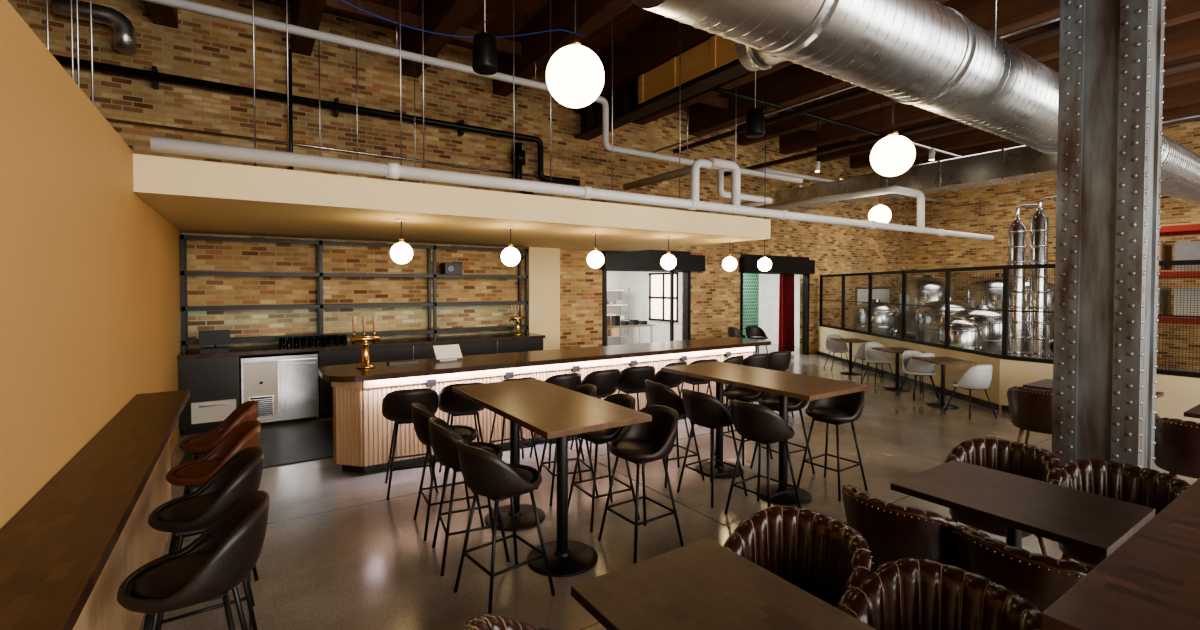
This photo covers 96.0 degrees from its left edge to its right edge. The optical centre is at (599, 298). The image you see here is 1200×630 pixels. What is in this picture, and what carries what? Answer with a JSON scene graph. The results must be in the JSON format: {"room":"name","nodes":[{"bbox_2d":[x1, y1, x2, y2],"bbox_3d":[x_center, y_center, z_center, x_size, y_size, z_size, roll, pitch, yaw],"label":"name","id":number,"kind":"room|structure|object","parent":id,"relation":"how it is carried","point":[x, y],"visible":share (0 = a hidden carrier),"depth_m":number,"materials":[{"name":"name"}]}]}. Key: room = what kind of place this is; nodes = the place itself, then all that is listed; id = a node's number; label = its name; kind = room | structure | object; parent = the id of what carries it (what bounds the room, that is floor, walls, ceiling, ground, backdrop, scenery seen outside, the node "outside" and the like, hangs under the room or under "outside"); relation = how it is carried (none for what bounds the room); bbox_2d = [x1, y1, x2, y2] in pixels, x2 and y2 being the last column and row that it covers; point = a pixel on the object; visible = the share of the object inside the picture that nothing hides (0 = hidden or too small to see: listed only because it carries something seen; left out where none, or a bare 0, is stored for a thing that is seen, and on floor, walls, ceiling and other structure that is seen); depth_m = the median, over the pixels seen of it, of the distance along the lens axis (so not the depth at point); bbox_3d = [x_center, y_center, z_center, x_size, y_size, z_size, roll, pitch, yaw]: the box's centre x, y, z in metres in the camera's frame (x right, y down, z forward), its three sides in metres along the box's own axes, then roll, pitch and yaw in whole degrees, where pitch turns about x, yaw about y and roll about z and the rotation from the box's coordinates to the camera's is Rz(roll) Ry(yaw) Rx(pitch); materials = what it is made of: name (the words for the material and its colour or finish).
{"room":"brewery taproom","nodes":[
{"label":"brewery taproom","id":0,"kind":"room"},
{"bbox_2d":[0,0,181,528],"bbox_3d":[-2.037,0.387,1.662,0.130,2.990,14.000,-1,2,-33],"label":"wall","id":1,"kind":"structure","parent":0,"point":[90,282],"depth_m":2.61,"materials":[{"name":"paint"}]},
{"bbox_2d":[150,136,993,240],"bbox_3d":[1.813,-1.694,9.772,15.000,0.853,3.595,-1,2,-33],"label":"drain pipe","id":2,"kind":"object","parent":1,"relation":"attached to","point":[157,144],"visible":1,"depth_m":6.50,"materials":[{"name":"white metal"}]},
{"bbox_2d":[0,390,189,629],"bbox_3d":[-1.447,1.358,1.216,0.338,1.070,7.570,-1,2,-33],"label":"countertop","id":3,"kind":"structure","parent":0,"point":[66,555],"depth_m":2.18,"materials":[{"name":"brown wood"}]},
{"bbox_2d":[7,0,906,404],"bbox_3d":[0.553,-1.450,11.879,23.000,6.200,0.300,-1,2,-33],"label":"wall","id":4,"kind":"structure","parent":0,"point":[203,47],"depth_m":9.03,"materials":[{"name":"beige brick"}]},
{"bbox_2d":[52,49,579,194],"bbox_3d":[-4.039,-2.503,8.461,8.600,2.500,0.310,-1,2,-33],"label":"pipe","id":5,"kind":"object","parent":4,"relation":"attached to","point":[154,75],"visible":0.83,"depth_m":8.13,"materials":[{"name":"metal"}]},
{"bbox_2d":[133,154,770,251],"bbox_3d":[-1.582,-1.081,7.970,7.588,0.300,3.898,-1,2,-33],"label":"soffit","id":6,"kind":"structure","parent":4,"relation":"attached to","point":[195,196],"depth_m":6.09,"materials":[{"name":"beige paint"}]},
{"bbox_2d":[390,218,412,263],"bbox_3d":[-2.192,-0.635,5.965,0.236,0.495,0.236,-1,2,-33],"label":"globe pendant light","id":7,"kind":"object","parent":6,"relation":"hanging from","point":[401,252],"visible":1,"depth_m":5.90,"materials":[{"name":"white glass"}]},
{"bbox_2d":[524,247,559,349],"bbox_3d":[-1.120,0.346,10.522,0.670,2.670,0.200,-1,2,-33],"label":"column","id":8,"kind":"structure","parent":4,"relation":"attached to","point":[543,263],"depth_m":10.44,"materials":[{"name":"beige paint"}]},
{"bbox_2d":[601,251,704,345],"bbox_3d":[1.207,0.314,12.152,2.850,2.660,0.330,-1,2,-33],"label":"door frame","id":9,"kind":"structure","parent":4,"relation":"in","point":[613,261],"depth_m":12.01,"materials":[{"name":"black metal"}]},
{"bbox_2d":[739,257,814,354],"bbox_3d":[4.718,0.262,14.457,2.850,2.660,0.330,-1,2,-33],"label":"door frame","id":10,"kind":"structure","parent":4,"relation":"in","point":[747,265],"depth_m":14.56,"materials":[{"name":"black metal"}]},
{"bbox_2d":[778,274,793,351],"bbox_3d":[4.940,0.358,15.168,1.700,2.335,0.130,-1,2,-33],"label":"curtain","id":11,"kind":"object","parent":4,"relation":"hanging from","point":[786,281],"visible":0.79,"depth_m":15.38,"materials":[{"name":"fabric"}]},
{"bbox_2d":[775,146,1056,211],"bbox_3d":[6.754,-2.548,11.794,0.760,0.560,6.590,-1,2,-33],"label":"beam","id":12,"kind":"structure","parent":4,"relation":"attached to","point":[1015,165],"depth_m":10.92,"materials":[{"name":"metal"}]},
{"bbox_2d":[607,271,627,344],"bbox_3d":[0.755,-0.021,17.250,9.800,3.100,0.200,-1,2,-33],"label":"wall","id":13,"kind":"structure","parent":0,"point":[616,280],"depth_m":17.01,"materials":[{"name":"white paint"}]},
{"bbox_2d":[628,271,681,343],"bbox_3d":[2.082,0.067,15.551,0.150,3.000,4.100,-1,2,-33],"label":"wall","id":14,"kind":"structure","parent":0,"point":[638,282],"depth_m":16.49,"materials":[{"name":"white paint"}]},
{"bbox_2d":[648,272,677,321],"bbox_3d":[1.841,-0.062,15.719,0.055,1.410,1.310,-1,2,-33],"label":"window","id":15,"kind":"structure","parent":14,"relation":"in","point":[659,283],"depth_m":15.78,"materials":[{"name":"white glass"}]},
{"bbox_2d":[139,343,1198,629],"bbox_3d":[3.270,1.818,7.815,23.600,0.150,19.000,-1,2,-33],"label":"floor","id":16,"kind":"structure","parent":0,"point":[336,554],"depth_m":4.47,"materials":[{"name":"concrete"}]},
{"bbox_2d":[117,490,268,629],"bbox_3d":[-1.686,1.375,2.273,0.515,0.992,0.505,-1,2,-31],"label":"bar stool","id":17,"kind":"object","parent":16,"relation":"on","point":[228,550],"visible":1,"depth_m":2.20,"materials":[{"name":"black leather"}]},
{"bbox_2d":[148,446,263,629],"bbox_3d":[-2.126,1.360,2.943,0.515,0.992,0.505,-1,2,-36],"label":"bar stool","id":18,"kind":"object","parent":16,"relation":"on","point":[241,474],"visible":0.84,"depth_m":2.87,"materials":[{"name":"black leather"}]},
{"bbox_2d":[166,420,260,580],"bbox_3d":[-2.538,1.345,3.571,0.515,0.992,0.505,-1,2,-38],"label":"bar stool","id":19,"kind":"object","parent":16,"relation":"on","point":[193,474],"visible":0.69,"depth_m":3.53,"materials":[{"name":"brown leather"}]},
{"bbox_2d":[179,400,258,548],"bbox_3d":[-2.977,1.330,4.238,0.515,0.992,0.505,-1,2,-34],"label":"bar stool","id":20,"kind":"object","parent":16,"relation":"on","point":[201,444],"visible":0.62,"depth_m":4.16,"materials":[{"name":"brown leather"}]},
{"bbox_2d":[181,420,332,467],"bbox_3d":[-2.640,1.746,7.430,4.900,0.012,1.850,-1,2,-33],"label":"rubber floor mat","id":21,"kind":"object","parent":16,"relation":"on","point":[295,443],"visible":0.07,"depth_m":6.58,"materials":[{"name":"black rubber"}]},
{"bbox_2d":[241,352,318,422],"bbox_3d":[-4.606,1.264,7.771,0.920,0.960,0.805,-1,2,-33],"label":"fridge","id":22,"kind":"object","parent":16,"relation":"on","point":[284,385],"visible":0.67,"depth_m":7.47,"materials":[{"name":"silver metal"}]},
{"bbox_2d":[178,332,544,434],"bbox_3d":[-3.400,1.199,8.634,5.215,1.050,0.878,-1,2,-33],"label":"countertop","id":23,"kind":"structure","parent":16,"relation":"on","point":[212,380],"depth_m":7.69,"materials":[{"name":"brown wood"}]},
{"bbox_2d":[199,330,229,352],"bbox_3d":[-5.165,0.561,7.240,0.340,0.290,0.250,-1,2,-33],"label":"terminal","id":24,"kind":"object","parent":23,"relation":"on","point":[206,337],"visible":1,"depth_m":7.20,"materials":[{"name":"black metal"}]},
{"bbox_2d":[278,335,346,349],"bbox_3d":[-4.133,0.618,7.794,0.868,0.150,0.254,-1,2,-33],"label":"glasses","id":25,"kind":"object","parent":23,"relation":"on","point":[331,340],"visible":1,"depth_m":7.71,"materials":[{"name":"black glass"}]},
{"bbox_2d":[180,234,528,351],"bbox_3d":[-3.568,-0.114,8.783,5.124,1.570,0.360,-1,2,-33],"label":"bar shelf","id":26,"kind":"object","parent":23,"relation":"on","point":[183,250],"visible":0.94,"depth_m":8.38,"materials":[{"name":"black metal"}]},
{"bbox_2d":[382,388,437,499],"bbox_3d":[-1.798,1.310,5.129,0.505,0.992,0.515,-1,1,-23],"label":"bar stool","id":27,"kind":"object","parent":16,"relation":"on","point":[396,405],"visible":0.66,"depth_m":4.93,"materials":[{"name":"black leather"}]},
{"bbox_2d":[411,403,483,540],"bbox_3d":[-1.248,1.328,4.359,0.515,0.992,0.505,-1,1,-28],"label":"bar stool","id":28,"kind":"object","parent":16,"relation":"on","point":[421,414],"visible":0.48,"depth_m":4.22,"materials":[{"name":"black leather"}]},
{"bbox_2d":[438,382,484,484],"bbox_3d":[-1.371,1.303,5.434,0.505,0.992,0.515,-1,1,-21],"label":"bar stool","id":29,"kind":"object","parent":16,"relation":"on","point":[450,402],"visible":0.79,"depth_m":5.22,"materials":[{"name":"black leather"}]},
{"bbox_2d":[428,417,509,575],"bbox_3d":[-0.954,1.339,3.860,0.515,0.992,0.505,-1,1,-25],"label":"bar stool","id":30,"kind":"object","parent":16,"relation":"on","point":[443,437],"visible":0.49,"depth_m":3.69,"materials":[{"name":"black leather"}]},
{"bbox_2d":[454,439,554,612],"bbox_3d":[-0.616,1.350,3.357,0.515,0.992,0.505,-1,2,-41],"label":"bar stool","id":31,"kind":"object","parent":16,"relation":"on","point":[484,473],"visible":1,"depth_m":3.17,"materials":[{"name":"black leather"}]},
{"bbox_2d":[460,613,550,629],"bbox_3d":[-0.146,1.478,1.735,0.636,0.812,0.694,-1,2,-30],"label":"dining chair","id":32,"kind":"object","parent":16,"relation":"on","point":[489,621],"visible":1,"depth_m":1.88,"materials":[{"name":"brown leather"}]},
{"bbox_2d":[489,377,539,469],"bbox_3d":[-0.925,1.297,5.717,0.505,0.992,0.515,-1,1,-29],"label":"bar stool","id":33,"kind":"object","parent":16,"relation":"on","point":[503,426],"visible":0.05,"depth_m":5.66,"materials":[{"name":"black metal"}]},
{"bbox_2d":[318,337,770,473],"bbox_3d":[-0.151,1.224,7.109,6.280,1.070,0.900,-1,2,-33],"label":"bar counter","id":34,"kind":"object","parent":16,"relation":"on","point":[362,436],"depth_m":5.91,"materials":[{"name":"brown wood"}]},
{"bbox_2d":[350,315,379,367],"bbox_3d":[-2.480,0.449,5.700,0.280,0.541,0.211,-1,2,-33],"label":"tap tower","id":35,"kind":"object","parent":34,"relation":"on","point":[365,363],"visible":1,"depth_m":5.66,"materials":[{"name":"gold metal"}]},
{"bbox_2d":[433,344,462,360],"bbox_3d":[-1.774,0.623,6.268,0.300,0.170,0.200,-1,2,-33],"label":"tablet","id":36,"kind":"object","parent":34,"relation":"on","point":[442,352],"visible":1,"depth_m":6.24,"materials":[{"name":"white paint"}]},
{"bbox_2d":[452,378,651,576],"bbox_3d":[-0.458,1.292,4.097,0.780,1.070,1.740,-1,2,-33],"label":"table","id":37,"kind":"object","parent":16,"relation":"on","point":[548,410],"visible":0.88,"depth_m":3.78,"materials":[{"name":"brown wood"}]},
{"bbox_2d":[529,373,584,468],"bbox_3d":[-0.469,1.291,5.982,0.505,0.992,0.515,-1,2,-34],"label":"bar stool","id":38,"kind":"object","parent":16,"relation":"on","point":[570,381],"visible":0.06,"depth_m":5.76,"materials":[{"name":"black leather"}]},
{"bbox_2d":[537,384,597,505],"bbox_3d":[-0.291,1.313,5.016,0.515,0.992,0.505,-1,1,-23],"label":"bar stool","id":39,"kind":"object","parent":16,"relation":"on","point":[588,389],"visible":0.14,"depth_m":5.04,"materials":[{"name":"black metal"}]},
{"bbox_2d":[570,369,619,454],"bbox_3d":[-0.031,1.284,6.269,0.505,0.992,0.515,-1,2,-31],"label":"bar stool","id":40,"kind":"object","parent":16,"relation":"on","point":[606,382],"visible":0.52,"depth_m":6.04,"materials":[{"name":"black leather"}]},
{"bbox_2d":[568,393,639,531],"bbox_3d":[0.037,1.324,4.529,0.515,0.992,0.505,-1,2,-30],"label":"bar stool","id":41,"kind":"object","parent":16,"relation":"on","point":[604,436],"visible":0.62,"depth_m":4.45,"materials":[{"name":"black metal"}]},
{"bbox_2d":[607,287,629,344],"bbox_3d":[0.293,0.596,16.512,1.200,1.900,0.450,-1,2,-33],"label":"storage shelf","id":42,"kind":"object","parent":16,"relation":"on","point":[612,332],"visible":0.38,"depth_m":16.52,"materials":[{"name":"silver metal"}]},
{"bbox_2d":[607,316,654,345],"bbox_3d":[0.625,1.010,14.376,1.600,1.168,0.700,-1,2,-33],"label":"prep table","id":43,"kind":"object","parent":16,"relation":"on","point":[612,321],"visible":0.56,"depth_m":14.18,"materials":[{"name":"silver metal"}]},
{"bbox_2d":[617,366,654,410],"bbox_3d":[0.404,1.278,6.557,0.505,0.992,0.515,-1,1,-22],"label":"bar stool","id":44,"kind":"object","parent":16,"relation":"on","point":[632,379],"visible":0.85,"depth_m":6.33,"materials":[{"name":"black leather"}]},
{"bbox_2d":[598,405,683,563],"bbox_3d":[0.320,1.335,4.047,0.515,0.992,0.505,-1,2,-35],"label":"bar stool","id":45,"kind":"object","parent":16,"relation":"on","point":[641,443],"visible":0.99,"depth_m":4.05,"materials":[{"name":"black leather"}]},
{"bbox_2d":[646,361,688,437],"bbox_3d":[0.838,1.271,6.867,0.505,0.992,0.515,-1,2,-43],"label":"bar stool","id":46,"kind":"object","parent":16,"relation":"on","point":[672,380],"visible":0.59,"depth_m":6.65,"materials":[{"name":"black leather"}]},
{"bbox_2d":[641,380,704,487],"bbox_3d":[0.713,1.303,5.432,0.515,0.992,0.505,-1,1,-27],"label":"bar stool","id":47,"kind":"object","parent":16,"relation":"on","point":[657,393],"visible":0.48,"depth_m":5.23,"materials":[{"name":"black leather"}]},
{"bbox_2d":[677,389,747,507],"bbox_3d":[1.020,1.313,4.983,0.515,0.992,0.505,-1,2,-35],"label":"bar stool","id":48,"kind":"object","parent":16,"relation":"on","point":[703,409],"visible":0.91,"depth_m":4.79,"materials":[{"name":"black leather"}]},
{"bbox_2d":[571,538,876,629],"bbox_3d":[0.484,1.503,1.884,0.740,0.750,1.060,-1,2,-33],"label":"dining table","id":49,"kind":"object","parent":16,"relation":"on","point":[704,584],"visible":1,"depth_m":2.03,"materials":[{"name":"brown wood"}]},
{"bbox_2d":[714,367,772,465],"bbox_3d":[1.633,1.288,6.092,0.515,0.992,0.505,-1,2,-32],"label":"bar stool","id":50,"kind":"object","parent":16,"relation":"on","point":[731,392],"visible":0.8,"depth_m":5.96,"materials":[{"name":"black leather"}]},
{"bbox_2d":[724,400,800,513],"bbox_3d":[1.355,1.324,4.508,0.515,0.992,0.505,-1,2,-38],"label":"bar stool","id":51,"kind":"object","parent":16,"relation":"on","point":[753,422],"visible":0.99,"depth_m":4.33,"materials":[{"name":"black leather"}]},
{"bbox_2d":[661,361,869,505],"bbox_3d":[1.488,1.268,5.195,0.840,1.070,1.800,-1,2,-33],"label":"table","id":52,"kind":"object","parent":16,"relation":"on","point":[785,385],"visible":0.8,"depth_m":4.95,"materials":[{"name":"brown wood"}]},
{"bbox_2d":[752,351,793,416],"bbox_3d":[2.567,1.244,8.043,0.505,0.992,0.515,0,1,-20],"label":"bar stool","id":53,"kind":"object","parent":16,"relation":"on","point":[778,360],"visible":0.52,"depth_m":7.81,"materials":[{"name":"black leather"}]},
{"bbox_2d":[750,392,814,473],"bbox_3d":[1.918,1.299,5.632,0.515,0.992,0.505,-1,1,-29],"label":"bar stool","id":54,"kind":"object","parent":16,"relation":"on","point":[770,400],"visible":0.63,"depth_m":5.55,"materials":[{"name":"black leather"}]},
{"bbox_2d":[724,506,873,610],"bbox_3d":[0.871,1.461,2.475,0.636,0.812,0.694,-1,2,-37],"label":"dining chair","id":55,"kind":"object","parent":16,"relation":"on","point":[827,558],"visible":0.62,"depth_m":2.63,"materials":[{"name":"brown leather"}]},
{"bbox_2d":[797,391,867,500],"bbox_3d":[2.225,1.310,5.143,0.515,0.992,0.505,-1,2,-35],"label":"bar stool","id":56,"kind":"object","parent":16,"relation":"on","point":[846,408],"visible":0.92,"depth_m":5.11,"materials":[{"name":"black leather"}]},
{"bbox_2d":[824,334,848,370],"bbox_3d":[5.517,1.240,12.554,0.484,0.798,0.504,0,1,3],"label":"chair","id":57,"kind":"object","parent":16,"relation":"on","point":[831,345],"visible":0.98,"depth_m":12.73,"materials":[{"name":"white plastic"}]},
{"bbox_2d":[853,299,899,336],"bbox_3d":[7.552,0.798,14.753,1.124,1.575,1.192,-1,2,-33],"label":"kettle","id":58,"kind":"object","parent":16,"relation":"on","point":[861,305],"visible":0.27,"depth_m":14.30,"materials":[{"name":"silver metal"}]},
{"bbox_2d":[861,342,894,385],"bbox_3d":[5.531,1.281,10.710,0.484,0.798,0.504,0,1,-4],"label":"chair","id":59,"kind":"object","parent":16,"relation":"on","point":[876,357],"visible":0.99,"depth_m":10.88,"materials":[{"name":"white plastic"}]},
{"bbox_2d":[872,347,924,391],"bbox_3d":[5.546,1.317,10.077,0.600,0.750,0.700,0,1,-1],"label":"cafe table","id":60,"kind":"object","parent":16,"relation":"on","point":[897,350],"visible":0.93,"depth_m":10.05,"materials":[{"name":"brown wood"}]},
{"bbox_2d":[841,484,959,570],"bbox_3d":[1.697,1.449,2.991,0.636,0.812,0.694,-1,2,-33],"label":"dining chair","id":61,"kind":"object","parent":16,"relation":"on","point":[892,531],"visible":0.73,"depth_m":2.75,"materials":[{"name":"brown leather"}]},
{"bbox_2d":[897,353,937,398],"bbox_3d":[5.562,1.310,9.442,0.484,0.798,0.504,0,1,-3],"label":"chair","id":62,"kind":"object","parent":16,"relation":"on","point":[916,366],"visible":0.69,"depth_m":9.24,"materials":[{"name":"white plastic"}]},
{"bbox_2d":[898,350,939,400],"bbox_3d":[5.494,1.313,9.310,0.484,0.798,0.504,0,1,0],"label":"chair","id":63,"kind":"object","parent":16,"relation":"on","point":[907,355],"visible":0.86,"depth_m":9.46,"materials":[{"name":"white plastic"}]},
{"bbox_2d":[898,275,956,337],"bbox_3d":[9.893,0.413,16.282,1.524,2.275,1.592,-1,2,-33],"label":"tank","id":64,"kind":"object","parent":16,"relation":"on","point":[929,278],"visible":0.3,"depth_m":15.86,"materials":[{"name":"silver metal"}]},
{"bbox_2d":[843,558,1040,629],"bbox_3d":[1.219,1.473,1.945,0.636,0.812,0.694,-1,2,-31],"label":"dining chair","id":65,"kind":"object","parent":16,"relation":"on","point":[902,593],"visible":0.8,"depth_m":2.13,"materials":[{"name":"brown leather"}]},
{"bbox_2d":[915,297,973,342],"bbox_3d":[8.849,0.785,13.690,1.424,1.650,1.492,-1,2,-33],"label":"kettle","id":66,"kind":"object","parent":16,"relation":"on","point":[932,309],"visible":0.29,"depth_m":13.42,"materials":[{"name":"silver metal"}]},
{"bbox_2d":[912,357,976,408],"bbox_3d":[5.509,1.349,8.677,0.600,0.750,0.700,0,1,-1],"label":"cafe table","id":67,"kind":"object","parent":16,"relation":"on","point":[942,361],"visible":0.98,"depth_m":8.65,"materials":[{"name":"brown wood"}]},
{"bbox_2d":[937,317,986,351],"bbox_3d":[6.940,1.022,10.407,0.724,1.325,0.792,-1,2,-33],"label":"kettle","id":68,"kind":"object","parent":16,"relation":"on","point":[957,319],"visible":0.39,"depth_m":10.15,"materials":[{"name":"silver metal"}]},
{"bbox_2d":[944,365,996,419],"bbox_3d":[5.526,1.342,8.042,0.484,0.798,0.504,0,1,-9],"label":"chair","id":69,"kind":"object","parent":16,"relation":"on","point":[978,377],"visible":1,"depth_m":7.83,"materials":[{"name":"white plastic"}]},
{"bbox_2d":[953,305,1001,353],"bbox_3d":[8.084,0.899,11.395,1.124,1.525,1.192,-1,2,-33],"label":"kettle","id":70,"kind":"object","parent":16,"relation":"on","point":[983,316],"visible":0.22,"depth_m":10.93,"materials":[{"name":"silver metal"}]},
{"bbox_2d":[966,273,1002,309],"bbox_3d":[10.740,0.455,14.446,1.524,2.275,1.592,-1,2,-33],"label":"tank","id":71,"kind":"object","parent":16,"relation":"on","point":[999,290],"visible":0.16,"depth_m":14.14,"materials":[{"name":"silver metal"}]},
{"bbox_2d":[943,437,1062,555],"bbox_3d":[2.759,1.433,3.734,0.636,0.812,0.694,-1,2,-31],"label":"dining chair","id":72,"kind":"object","parent":16,"relation":"on","point":[1017,458],"visible":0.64,"depth_m":3.79,"materials":[{"name":"brown leather"}]},
{"bbox_2d":[890,460,1154,556],"bbox_3d":[2.331,1.476,3.043,0.800,0.750,0.970,-1,2,-33],"label":"dining table","id":73,"kind":"object","parent":16,"relation":"on","point":[1090,522],"visible":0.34,"depth_m":2.90,"materials":[{"name":"brown wood"}]},
{"bbox_2d":[952,525,1094,612],"bbox_3d":[2.008,1.461,2.464,0.636,0.812,0.694,-1,2,-35],"label":"dining chair","id":74,"kind":"object","parent":16,"relation":"on","point":[1040,579],"visible":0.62,"depth_m":2.28,"materials":[{"name":"brown leather"}]},
{"bbox_2d":[1006,386,1052,443],"bbox_3d":[4.977,1.380,6.048,0.636,0.812,0.694,-1,2,-40],"label":"dining chair","id":75,"kind":"object","parent":16,"relation":"on","point":[1030,409],"visible":0.56,"depth_m":5.92,"materials":[{"name":"brown leather"}]},
{"bbox_2d":[1007,196,1056,358],"bbox_3d":[8.359,-0.060,9.497,1.000,3.530,1.895,-1,2,-33],"label":"columns","id":76,"kind":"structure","parent":16,"relation":"on","point":[1039,222],"depth_m":9.85,"materials":[{"name":"silver metal"}]},
{"bbox_2d":[1024,279,1054,358],"bbox_3d":[9.362,0.606,11.629,0.824,2.100,0.892,-1,2,-33],"label":"tank","id":77,"kind":"object","parent":16,"relation":"on","point":[1050,343],"visible":0.08,"depth_m":11.28,"materials":[{"name":"silver metal"}]},
{"bbox_2d":[1052,0,1165,468],"bbox_3d":[4.025,-0.642,4.287,0.570,4.930,0.590,-1,2,-33],"label":"steel column","id":78,"kind":"structure","parent":16,"relation":"on","point":[1111,52],"depth_m":4.16,"materials":[{"name":"grey metal"}]},
{"bbox_2d":[575,59,749,139],"bbox_3d":[3.458,-3.403,5.187,0.320,0.548,13.980,-1,2,-33],"label":"girder","id":79,"kind":"object","parent":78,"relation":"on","point":[626,108],"visible":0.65,"depth_m":9.44,"materials":[{"name":"brown wood"}]},
{"bbox_2d":[638,35,737,103],"bbox_3d":[1.389,-3.481,7.954,0.060,0.440,2.700,-1,2,-33],"label":"lumber blocking","id":80,"kind":"object","parent":79,"relation":"attached to","point":[717,51],"visible":0.73,"depth_m":8.06,"materials":[{"name":"brown wood"}]},
{"bbox_2d":[1047,459,1190,566],"bbox_3d":[3.093,1.444,3.226,0.636,0.812,0.694,-1,2,-33],"label":"dining chair","id":81,"kind":"object","parent":16,"relation":"on","point":[1147,487],"visible":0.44,"depth_m":3.33,"materials":[{"name":"brown leather"}]},
{"bbox_2d":[1041,478,1199,629],"bbox_3d":[2.611,1.344,1.812,2.880,1.070,0.950,-1,2,-33],"label":"table","id":82,"kind":"object","parent":16,"relation":"on","point":[1151,581],"visible":1,"depth_m":1.54,"materials":[{"name":"brown wood"}]},
{"bbox_2d":[1154,417,1199,478],"bbox_3d":[5.148,1.413,4.604,0.636,0.812,0.694,-1,2,-42],"label":"dining chair","id":83,"kind":"object","parent":16,"relation":"on","point":[1177,446],"visible":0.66,"depth_m":4.54,"materials":[{"name":"brown leather"}]},
{"bbox_2d":[1157,222,1199,323],"bbox_3d":[12.388,0.043,9.996,1.280,3.300,5.100,-1,2,-33],"label":"rack","id":84,"kind":"object","parent":16,"relation":"on","point":[1188,250],"visible":0.16,"depth_m":10.58,"materials":[{"name":"red metal"}]},
{"bbox_2d":[146,0,1199,168],"bbox_3d":[4.002,-4.046,5.529,21.320,0.720,14.000,-1,2,-33],"label":"ceiling","id":85,"kind":"structure","parent":0,"point":[654,43],"depth_m":9.20,"materials":[{"name":"brown wood"}]},
{"bbox_2d":[51,0,135,53],"bbox_3d":[-5.803,-2.525,6.183,0.950,2.308,2.000,-1,2,-33],"label":"pipe","id":86,"kind":"object","parent":85,"relation":"in","point":[124,35],"visible":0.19,"depth_m":6.78,"materials":[{"name":"metal"}]},
{"bbox_2d":[275,0,658,67],"bbox_3d":[4.478,-4.513,5.832,23.600,0.200,14.600,-1,2,-33],"label":"ceiling beam","id":87,"kind":"structure","parent":85,"relation":"attached to","point":[498,13],"depth_m":8.65,"materials":[{"name":"brown wood"}]},
{"bbox_2d":[141,0,802,212],"bbox_3d":[-1.560,-2.784,8.689,12.000,1.928,2.460,-1,2,-33],"label":"pipe","id":88,"kind":"object","parent":85,"relation":"hanging from","point":[753,200],"visible":0.88,"depth_m":6.99,"materials":[{"name":"silver metal"}]},
{"bbox_2d":[472,0,497,74],"bbox_3d":[-1.085,-3.275,5.077,0.240,2.237,0.240,-1,2,-33],"label":"speaker","id":89,"kind":"object","parent":85,"relation":"hanging from","point":[484,50],"visible":1,"depth_m":5.01},
{"bbox_2d":[546,0,604,107],"bbox_3d":[-0.169,-2.837,3.654,0.400,3.047,0.400,-1,2,-33],"label":"globe pendant light","id":90,"kind":"object","parent":85,"relation":"hanging from","point":[575,76],"visible":1,"depth_m":3.55,"materials":[{"name":"white glass"}]},
{"bbox_2d":[745,71,764,137],"bbox_3d":[1.975,-3.255,6.848,0.240,2.357,0.240,-1,2,-33],"label":"speaker","id":91,"kind":"object","parent":85,"relation":"hanging from","point":[755,120],"visible":0.98,"depth_m":6.78},
{"bbox_2d":[325,0,1199,157],"bbox_3d":[4.258,-4.071,6.176,23.000,0.200,10.880,-1,2,-33],"label":"ceiling bridging","id":92,"kind":"structure","parent":85,"relation":"attached to","point":[505,46],"depth_m":7.99,"materials":[{"name":"brown wood"}]},
{"bbox_2d":[868,94,890,222],"bbox_3d":[5.425,-2.966,10.438,0.400,3.097,0.400,-1,2,-33],"label":"globe pendant light","id":93,"kind":"object","parent":85,"relation":"hanging from","point":[879,213],"visible":0.66,"depth_m":10.33,"materials":[{"name":"white glass"}]},
{"bbox_2d":[870,100,915,176],"bbox_3d":[2.910,-2.810,5.343,0.400,3.177,0.400,-1,2,-33],"label":"globe pendant light","id":94,"kind":"object","parent":85,"relation":"hanging from","point":[894,154],"visible":1,"depth_m":5.25,"materials":[{"name":"white glass"}]},
{"bbox_2d":[632,0,1199,207],"bbox_3d":[6.731,-2.742,7.452,15.500,1.955,1.159,-1,2,-33],"label":"spiral duct","id":95,"kind":"object","parent":85,"relation":"hanging from","point":[928,55],"visible":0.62,"depth_m":4.17,"materials":[{"name":"metal"}]},
{"bbox_2d":[743,274,758,348],"bbox_3d":[4.062,0.054,16.134,1.900,3.000,0.100,-1,2,-33],"label":"wall tile","id":96,"kind":"structure","parent":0,"point":[750,281],"depth_m":16.42,"materials":[{"name":"green tile"}]},
{"bbox_2d":[759,274,799,345],"bbox_3d":[5.955,0.007,18.214,0.150,3.000,4.300,-1,2,-33],"label":"wall","id":97,"kind":"structure","parent":0,"point":[768,283],"depth_m":18.26,"materials":[{"name":"white paint"}]},
{"bbox_2d":[818,326,1199,422],"bbox_3d":[7.439,1.335,8.175,2.306,0.800,14.431,0,1,-18],"label":"wall","id":98,"kind":"structure","parent":0,"point":[1181,393],"depth_m":8.38,"materials":[{"name":"beige paint"}]},
{"bbox_2d":[817,351,1009,412],"bbox_3d":[7.358,1.685,8.156,2.177,0.100,14.441,0,1,-18],"label":"baseboard","id":99,"kind":"structure","parent":98,"relation":"attached to","point":[958,395],"depth_m":10.05,"materials":[{"name":"black laminate"}]},
{"bbox_2d":[819,260,1199,377],"bbox_3d":[7.445,0.210,8.150,2.226,1.450,14.461,0,1,-18],"label":"screen","id":100,"kind":"object","parent":98,"relation":"on","point":[909,308],"visible":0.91,"depth_m":9.20,"materials":[{"name":"black metal"}]},
{"bbox_2d":[906,121,1199,368],"bbox_3d":[14.215,-1.459,12.299,0.300,6.200,14.600,-1,2,-33],"label":"wall","id":101,"kind":"structure","parent":0,"point":[991,209],"depth_m":15.85,"materials":[{"name":"beige brick"}]},
{"bbox_2d":[639,0,1199,202],"bbox_3d":[8.561,-3.239,9.381,12.290,0.786,12.400,-1,2,-33],"label":"ceiling beam","id":102,"kind":"structure","parent":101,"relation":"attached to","point":[1054,31],"depth_m":9.61,"materials":[{"name":"wood"}]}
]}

